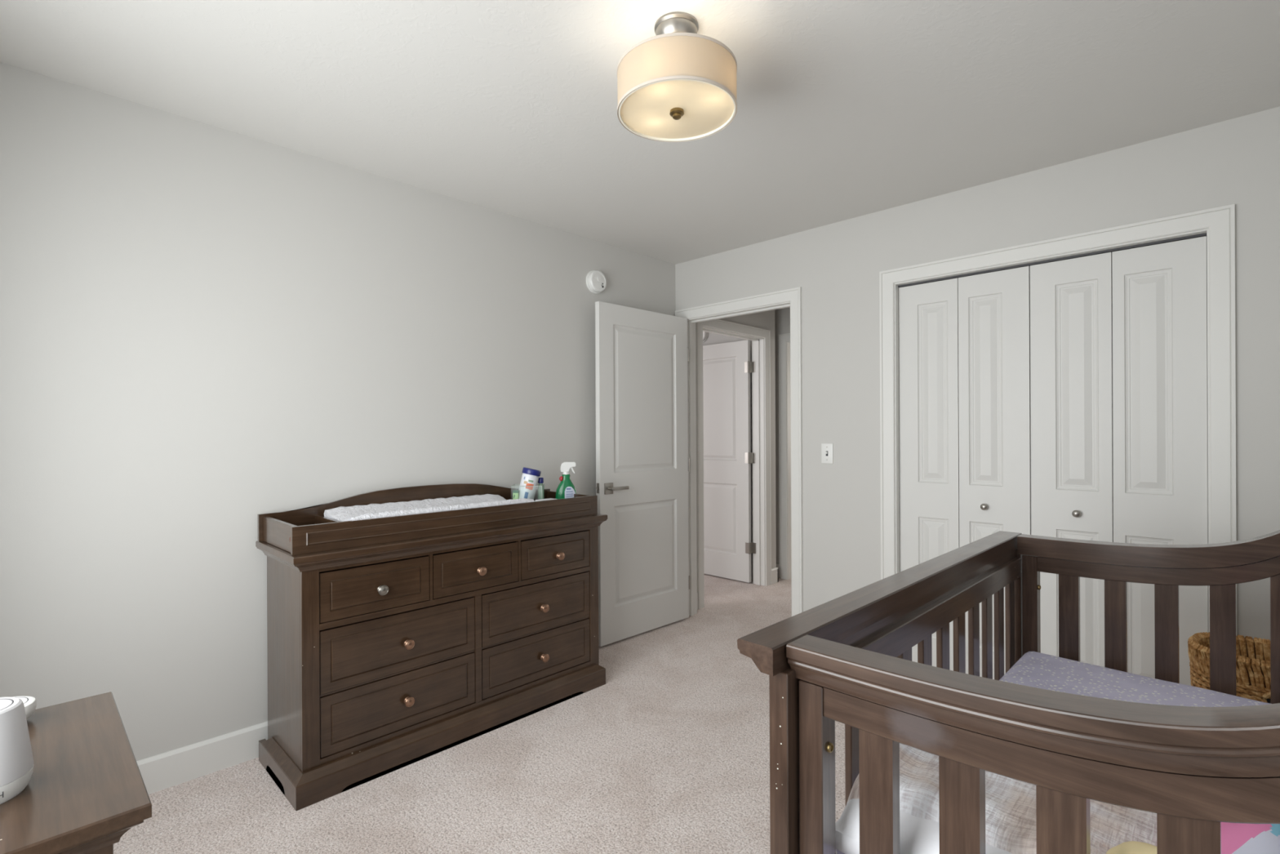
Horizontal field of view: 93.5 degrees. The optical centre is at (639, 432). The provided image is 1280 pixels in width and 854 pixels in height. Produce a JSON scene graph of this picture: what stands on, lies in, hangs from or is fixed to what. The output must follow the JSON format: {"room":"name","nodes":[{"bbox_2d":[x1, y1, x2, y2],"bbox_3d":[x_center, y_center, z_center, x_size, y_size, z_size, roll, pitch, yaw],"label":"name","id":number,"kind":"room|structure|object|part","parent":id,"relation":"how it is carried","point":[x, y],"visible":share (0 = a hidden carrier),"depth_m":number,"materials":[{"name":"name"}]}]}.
{"room":"children's room","nodes":[
{"label":"children's room","id":0,"kind":"room"},
{"bbox_2d":[0,62,776,760],"bbox_3d":[-0.643,0.052,3.357,0.132,2.444,5.000,0,0,44],"label":"wall","id":1,"kind":"structure","parent":0,"point":[206,330],"depth_m":2.29,"materials":[{"name":"grey paint"}]},
{"bbox_2d":[136,720,267,794],"bbox_3d":[-0.998,1.213,2.906,0.014,0.125,3.620,0,0,44],"label":"baseboard","id":2,"kind":"structure","parent":1,"relation":"attached to","point":[160,771],"depth_m":2.25,"materials":[{"name":"white paint"}]},
{"bbox_2d":[586,270,606,293],"bbox_3d":[-0.259,-0.916,3.652,0.047,0.140,0.140,0,0,44],"label":"smoke detector","id":3,"kind":"object","parent":1,"relation":"attached to","point":[596,282],"visible":1,"depth_m":3.63,"materials":[{"name":"white plastic"}]},
{"bbox_2d":[702,339,755,582],"bbox_3d":[0.645,0.239,5.311,0.846,2.030,0.051,0,0,44],"label":"door","id":4,"kind":"structure","parent":1,"relation":"in","point":[728,457],"depth_m":5.19,"materials":[{"name":"white paint"}]},
{"bbox_2d":[695,319,771,608],"bbox_3d":[0.708,0.208,4.720,0.132,2.117,0.967,0,0,44],"label":"trim","id":5,"kind":"structure","parent":1,"relation":"attached to","point":[760,338],"depth_m":4.98,"materials":[{"name":"white paint"}]},
{"bbox_2d":[697,563,779,609],"bbox_3d":[0.553,1.204,4.990,0.731,0.125,1.300,0,0,44],"label":"baseboard","id":6,"kind":"structure","parent":1,"relation":"attached to","point":[775,571],"depth_m":5.07,"materials":[{"name":"white paint"}]},
{"bbox_2d":[113,573,844,853],"bbox_3d":[0.655,1.297,4.716,6.460,0.060,8.720,0,0,44],"label":"floor","id":7,"kind":"structure","parent":0,"point":[670,754],"depth_m":2.18,"materials":[{"name":"beige carpet"}]},
{"bbox_2d":[0,691,151,853],"bbox_3d":[-1.151,0.927,0.955,0.588,0.700,0.523,0,0,44],"label":"nightstand","id":8,"kind":"object","parent":7,"relation":"on","point":[86,788],"visible":1,"depth_m":0.97,"materials":[{"name":"brown wood"}]},
{"bbox_2d":[0,697,33,804],"bbox_3d":[-1.044,0.506,0.951,0.122,0.141,0.122,0,0,44],"label":"machine","id":9,"kind":"object","parent":8,"relation":"on","point":[16,759],"visible":1,"depth_m":0.95,"materials":[{"name":"white plastic"}]},
{"bbox_2d":[12,695,36,719],"bbox_3d":[-1.260,0.557,1.187,0.101,0.041,0.101,0,0,44],"label":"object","id":10,"kind":"object","parent":8,"relation":"on","point":[29,702],"visible":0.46,"depth_m":1.20,"materials":[{"name":"white plastic"}]},
{"bbox_2d":[255,513,607,810],"bbox_3d":[-0.832,0.848,2.718,0.480,0.854,1.445,0,0,44],"label":"dresser","id":11,"kind":"object","parent":7,"relation":"on","point":[384,658],"visible":0.99,"depth_m":2.38,"materials":[{"name":"brown wood"}]},
{"bbox_3d":[-1.129,0.586,2.414,0.388,0.176,0.408,0,0,44],"label":"drawer","id":12,"kind":"part","parent":11,"relation":"part of","materials":[{"name":"brown wood"}]},
{"bbox_3d":[-0.973,0.593,2.276,0.032,0.039,0.039,0,0,44],"label":"knob","id":13,"kind":"part","parent":11,"relation":"part of","materials":[{"name":"grey metal"}]},
{"bbox_3d":[-1.057,0.816,2.486,0.388,0.223,0.610,0,0,44],"label":"drawer","id":14,"kind":"part","parent":11,"relation":"part of","materials":[{"name":"brown wood"}]},
{"bbox_3d":[-1.056,1.045,2.486,0.388,0.211,0.610,0,0,44],"label":"drawer","id":15,"kind":"part","parent":11,"relation":"part of","materials":[{"name":"brown wood"}]},
{"bbox_3d":[-0.900,1.046,2.348,0.032,0.039,0.039,0,0,44],"label":"knob","id":16,"kind":"part","parent":11,"relation":"part of","materials":[{"name":"orange metal"}]},
{"bbox_3d":[-0.901,0.824,2.349,0.032,0.039,0.039,0,0,44],"label":"knob","id":17,"kind":"part","parent":11,"relation":"part of","materials":[{"name":"orange metal"}]},
{"bbox_2d":[257,483,597,555],"bbox_3d":[-0.858,0.334,2.724,0.414,0.173,1.414,0,0,44],"label":"tray","id":18,"kind":"object","parent":11,"relation":"on","point":[306,530],"visible":0.95,"depth_m":2.50,"materials":[{"name":"brown wood"}]},
{"bbox_3d":[-1.335,0.376,2.234,0.371,0.096,0.018,0,0,44],"label":"panel","id":19,"kind":"part","parent":18,"relation":"part of","materials":[{"name":"brown wood"}]},
{"bbox_3d":[-1.001,0.335,2.862,0.018,0.173,1.412,0,0,44],"label":"panel","id":20,"kind":"part","parent":18,"relation":"part of","materials":[{"name":"brown wood"}]},
{"bbox_2d":[324,493,533,521],"bbox_3d":[-0.899,0.360,2.663,0.330,0.110,0.821,0,0,44],"label":"changing pad","id":21,"kind":"object","parent":18,"relation":"in","point":[341,513],"visible":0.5,"depth_m":2.59,"materials":[{"name":"white fabric"}]},
{"bbox_2d":[511,484,544,486],"bbox_3d":[-0.565,0.338,3.046,0.156,0.149,0.107,0,0,-2],"label":"tub","id":22,"kind":"object","parent":18,"relation":"in","point":[513,484],"visible":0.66,"depth_m":2.99,"materials":[{"name":"plastic"}]},
{"bbox_2d":[512,489,519,499],"bbox_3d":[-0.621,0.348,3.014,0.027,0.122,0.022,0,0,-2],"label":"carton","id":23,"kind":"object","parent":22,"relation":"in","point":[515,492],"visible":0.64,"depth_m":3.00,"materials":[{"name":"green plastic"}]},
{"bbox_2d":[518,466,541,499],"bbox_3d":[-0.563,0.269,3.052,0.125,0.190,0.094,0,0,-27],"label":"jar","id":24,"kind":"object","parent":22,"relation":"in","point":[530,477],"visible":0.87,"depth_m":3.02,"materials":[{"name":"white plastic"}]},
{"bbox_3d":[-0.550,0.198,3.058,0.093,0.028,0.093,13,-4,-2],"label":"lid","id":25,"kind":"part","parent":24,"relation":"part of","materials":[{"name":"blue plastic"}]},
{"bbox_2d":[537,477,543,499],"bbox_3d":[-0.508,0.319,3.087,0.029,0.181,0.029,0,0,39],"label":"bottle","id":26,"kind":"object","parent":22,"relation":"in","point":[540,489],"visible":0.67,"depth_m":3.08,"materials":[{"name":"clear plastic"}]},
{"bbox_2d":[534,497,555,501],"bbox_3d":[-0.455,0.368,2.935,0.082,0.088,0.102,0,0,44],"label":"folded cloth","id":27,"kind":"object","parent":18,"relation":"in","point":[548,498],"visible":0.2,"depth_m":2.93,"materials":[{"name":"white fabric"}]},
{"bbox_2d":[555,462,576,498],"bbox_3d":[-0.392,0.283,3.192,0.112,0.257,0.059,0,0,-14],"label":"spray bottle","id":28,"kind":"object","parent":18,"relation":"in","point":[566,488],"visible":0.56,"depth_m":3.17,"materials":[{"name":"green plastic"}]},
{"bbox_3d":[-0.376,0.370,3.219,0.371,0.096,0.018,0,0,44],"label":"panel","id":29,"kind":"part","parent":18,"relation":"part of","materials":[{"name":"brown wood"}]},
{"bbox_3d":[-0.838,0.451,2.721,0.471,0.058,1.445,0,0,44],"label":"cornice","id":30,"kind":"part","parent":11,"relation":"part of","materials":[{"name":"brown wood"}]},
{"bbox_3d":[-0.698,0.838,2.588,0.020,0.752,1.264,0,0,44],"label":"frame","id":31,"kind":"part","parent":11,"relation":"part of","materials":[{"name":"brown wood"}]},
{"bbox_3d":[-0.832,0.584,2.718,0.388,0.176,0.406,0,0,44],"label":"drawer","id":32,"kind":"part","parent":11,"relation":"part of","materials":[{"name":"brown wood"}]},
{"bbox_3d":[-0.678,0.591,2.579,0.032,0.039,0.039,0,0,44],"label":"knob","id":33,"kind":"part","parent":11,"relation":"part of","materials":[{"name":"orange metal"}]},
{"bbox_3d":[-0.606,0.813,2.950,0.388,0.223,0.610,0,0,44],"label":"drawer","id":34,"kind":"part","parent":11,"relation":"part of","materials":[{"name":"brown wood"}]},
{"bbox_3d":[-0.604,1.043,2.950,0.388,0.211,0.610,0,0,44],"label":"drawer","id":35,"kind":"part","parent":11,"relation":"part of","materials":[{"name":"brown wood"}]},
{"bbox_3d":[-0.445,1.051,2.816,0.032,0.039,0.039,0,0,44],"label":"knob","id":36,"kind":"part","parent":11,"relation":"part of","materials":[{"name":"orange metal"}]},
{"bbox_3d":[-0.446,0.819,2.817,0.032,0.039,0.039,0,0,44],"label":"knob","id":37,"kind":"part","parent":11,"relation":"part of","materials":[{"name":"orange metal"}]},
{"bbox_3d":[-0.536,0.583,3.023,0.388,0.176,0.406,0,0,44],"label":"drawer","id":38,"kind":"part","parent":11,"relation":"part of","materials":[{"name":"brown wood"}]},
{"bbox_3d":[-0.381,0.590,2.884,0.032,0.039,0.039,0,0,44],"label":"knob","id":39,"kind":"part","parent":11,"relation":"part of","materials":[{"name":"orange metal"}]},
{"bbox_2d":[737,529,1279,853],"bbox_3d":[0.980,0.692,1.212,1.482,1.150,0.835,0,0,-45],"label":"crib","id":40,"kind":"object","parent":7,"relation":"on","point":[846,659],"visible":0.97,"depth_m":0.91,"materials":[{"name":"brown wood"}]},
{"bbox_3d":[0.239,0.824,0.975,0.050,0.892,0.034,0,0,-45],"label":"post","id":41,"kind":"part","parent":40,"relation":"part of","materials":[{"name":"brown wood"}]},
{"bbox_3d":[0.284,0.832,0.960,0.042,0.876,0.041,0,0,-45],"label":"post","id":42,"kind":"part","parent":40,"relation":"part of","materials":[{"name":"brown wood"}]},
{"bbox_3d":[0.730,0.418,1.463,1.338,0.085,0.036,0,0,-45],"label":"rail","id":43,"kind":"part","parent":40,"relation":"part of","materials":[{"name":"brown wood"}]},
{"bbox_3d":[1.223,0.819,1.953,0.050,0.892,0.034,0,0,-45],"label":"post","id":44,"kind":"part","parent":40,"relation":"part of","materials":[{"name":"brown wood"}]},
{"bbox_3d":[1.247,0.827,1.918,0.042,0.876,0.041,0,0,-45],"label":"post","id":45,"kind":"part","parent":40,"relation":"part of","materials":[{"name":"brown wood"}]},
{"bbox_3d":[0.517,0.329,0.724,0.036,0.220,0.627,0,0,-45],"label":"rail","id":46,"kind":"part","parent":40,"relation":"part of","materials":[{"name":"brown wood"}]},
{"bbox_2d":[835,651,1270,853],"bbox_3d":[0.989,0.748,1.213,1.285,0.148,0.657,0,0,-45],"label":"mattress","id":47,"kind":"object","parent":40,"relation":"on","point":[1033,668],"visible":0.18,"depth_m":1.62,"materials":[{"name":"grey fabric"}]},
{"bbox_2d":[835,798,1012,853],"bbox_3d":[0.604,0.631,0.979,0.400,0.091,0.425,0,0,-45],"label":"pillow","id":48,"kind":"object","parent":47,"relation":"on","point":[917,835],"visible":0.12,"depth_m":0.92,"materials":[{"name":"white fabric"}]},
{"bbox_2d":[846,742,1156,853],"bbox_3d":[0.708,0.615,1.088,0.663,0.117,0.430,0,0,-45],"label":"blanket","id":49,"kind":"object","parent":47,"relation":"on","point":[1010,802],"visible":0.16,"depth_m":0.91,"materials":[{"name":"beige fabric"}]},
{"bbox_2d":[1106,840,1156,853],"bbox_3d":[0.638,0.543,0.733,0.067,0.067,0.115,0,0,-45],"label":"plush toy","id":50,"kind":"object","parent":49,"relation":"on","point":[1130,846],"visible":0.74,"depth_m":0.75,"materials":[{"name":"beige fabric"}]},
{"bbox_2d":[1221,822,1279,853],"bbox_3d":[0.804,0.583,0.749,0.171,0.186,0.302,0,0,42],"label":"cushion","id":51,"kind":"object","parent":47,"relation":"on","point":[1236,837],"visible":0.39,"depth_m":0.75,"materials":[{"name":"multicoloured fabric"}]},
{"bbox_3d":[1.480,0.324,1.681,0.036,0.220,0.627,0,0,-45],"label":"rail","id":52,"kind":"part","parent":40,"relation":"part of","materials":[{"name":"brown wood"}]},
{"bbox_2d":[1187,631,1271,703],"bbox_3d":[2.144,0.998,2.048,0.415,0.518,0.325,0,0,44],"label":"woven basket","id":53,"kind":"object","parent":7,"relation":"on","point":[1252,655],"visible":0.19,"depth_m":2.08,"materials":[{"name":"brown wicker"}]},
{"bbox_2d":[0,0,1279,264],"bbox_3d":[0.643,-1.207,4.714,6.460,0.060,8.720,0,0,44],"label":"ceiling","id":54,"kind":"structure","parent":0,"point":[846,109],"depth_m":2.04,"materials":[{"name":"white paint"}]},
{"bbox_2d":[617,11,737,142],"bbox_3d":[0.106,-1.040,1.741,0.345,0.266,0.345,0,0,44],"label":"ceiling light","id":55,"kind":"object","parent":54,"relation":"attached to","point":[677,84],"visible":1,"depth_m":1.66,"materials":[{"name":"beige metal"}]},
{"bbox_2d":[618,79,735,142],"bbox_3d":[0.107,-0.928,1.741,0.337,0.010,0.337,0,0,44],"label":"diffuser","id":56,"kind":"object","parent":55,"relation":"attached to","point":[661,110],"depth_m":1.73,"materials":[{"name":"white glass"}]},
{"bbox_2d":[702,332,752,579],"bbox_3d":[-0.111,0.048,6.270,3.202,2.444,0.080,0,0,44],"label":"wall","id":57,"kind":"structure","parent":0,"point":[713,339],"depth_m":5.18,"materials":[{"name":"grey paint"}]},
{"bbox_2d":[702,331,708,342],"bbox_3d":[0.556,-0.898,5.528,0.140,0.140,0.047,0,0,44],"label":"smoke detector","id":58,"kind":"object","parent":57,"relation":"attached to","point":[705,334],"visible":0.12,"depth_m":5.49,"materials":[{"name":"white plastic"}]},
{"bbox_2d":[774,306,790,563],"bbox_3d":[2.552,0.035,6.341,1.920,2.444,3.735,0,0,44],"label":"wall","id":59,"kind":"structure","parent":0,"point":[782,316],"depth_m":5.26,"materials":[{"name":"grey paint"}]},
{"bbox_2d":[778,333,791,579],"bbox_3d":[1.599,0.203,4.941,0.965,2.117,0.132,0,0,44],"label":"trim","id":60,"kind":"structure","parent":59,"relation":"attached to","point":[784,423],"depth_m":5.21,"materials":[{"name":"white paint"}]},
{"bbox_2d":[675,106,1279,639],"bbox_3d":[1.390,0.042,3.182,3.060,2.444,0.115,0,0,44],"label":"wall","id":61,"kind":"structure","parent":0,"point":[837,267],"depth_m":2.90,"materials":[{"name":"grey paint"}]},
{"bbox_2d":[595,301,689,646],"bbox_3d":[0.049,0.240,3.819,0.091,2.030,0.814,0,0,44],"label":"door","id":62,"kind":"structure","parent":61,"relation":"in","point":[642,357],"depth_m":3.79,"materials":[{"name":"white paint"}]},
{"bbox_3d":[-0.251,0.327,3.550,0.023,0.060,0.011,0,0,44],"label":"latch plate","id":63,"kind":"part","parent":62,"relation":"part of","materials":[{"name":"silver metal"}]},
{"bbox_3d":[-0.129,0.331,3.605,0.049,0.022,0.134,0,0,44],"label":"lever","id":64,"kind":"part","parent":62,"relation":"part of","materials":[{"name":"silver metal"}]},
{"bbox_2d":[675,287,803,616],"bbox_3d":[0.646,0.208,3.906,0.966,2.117,0.149,0,0,44],"label":"trim","id":65,"kind":"structure","parent":61,"relation":"attached to","point":[792,298],"depth_m":3.62,"materials":[{"name":"white paint"}]},
{"bbox_2d":[821,443,833,463],"bbox_3d":[1.058,0.117,3.412,0.070,0.114,0.018,0,0,44],"label":"light switch","id":66,"kind":"object","parent":61,"relation":"attached to","point":[827,449],"visible":1,"depth_m":3.41,"materials":[{"name":"white plastic"}]},
{"bbox_2d":[898,266,1031,679],"bbox_3d":[1.582,0.241,2.974,0.588,2.012,0.063,0,0,44],"label":"door","id":67,"kind":"structure","parent":61,"relation":"in","point":[964,342],"depth_m":2.96,"materials":[{"name":"white paint"}]},
{"bbox_3d":[1.649,0.354,2.886,0.032,0.032,0.030,0,0,44],"label":"knob","id":68,"kind":"part","parent":67,"relation":"part of","materials":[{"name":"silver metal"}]},
{"bbox_2d":[897,233,1206,287],"bbox_3d":[1.797,-0.773,2.774,1.186,0.008,0.028,0,0,44],"label":"door track","id":69,"kind":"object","parent":61,"relation":"attached to","point":[1202,234],"depth_m":2.67,"materials":[{"name":"grey metal"}]},
{"bbox_2d":[879,204,1236,635],"bbox_3d":[1.800,0.203,2.772,1.340,2.117,0.132,0,0,44],"label":"trim","id":70,"kind":"structure","parent":61,"relation":"attached to","point":[1218,224],"depth_m":2.44,"materials":[{"name":"white paint"}]},
{"bbox_2d":[1030,235,1208,685],"bbox_3d":[2.007,0.239,2.560,0.590,2.012,0.063,0,0,44],"label":"door","id":71,"kind":"structure","parent":61,"relation":"in","point":[1118,340],"depth_m":2.53,"materials":[{"name":"white paint"}]},
{"bbox_3d":[1.908,0.353,2.634,0.032,0.032,0.030,0,0,44],"label":"knob","id":72,"kind":"part","parent":71,"relation":"part of","materials":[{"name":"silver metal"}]},
{"bbox_2d":[1206,263,1208,631],"bbox_3d":[2.102,0.038,3.082,1.900,2.444,0.735,0,0,44],"label":"wall","id":73,"kind":"structure","parent":0,"point":[1206,264],"depth_m":2.87,"materials":[{"name":"grey paint"}]}
]}

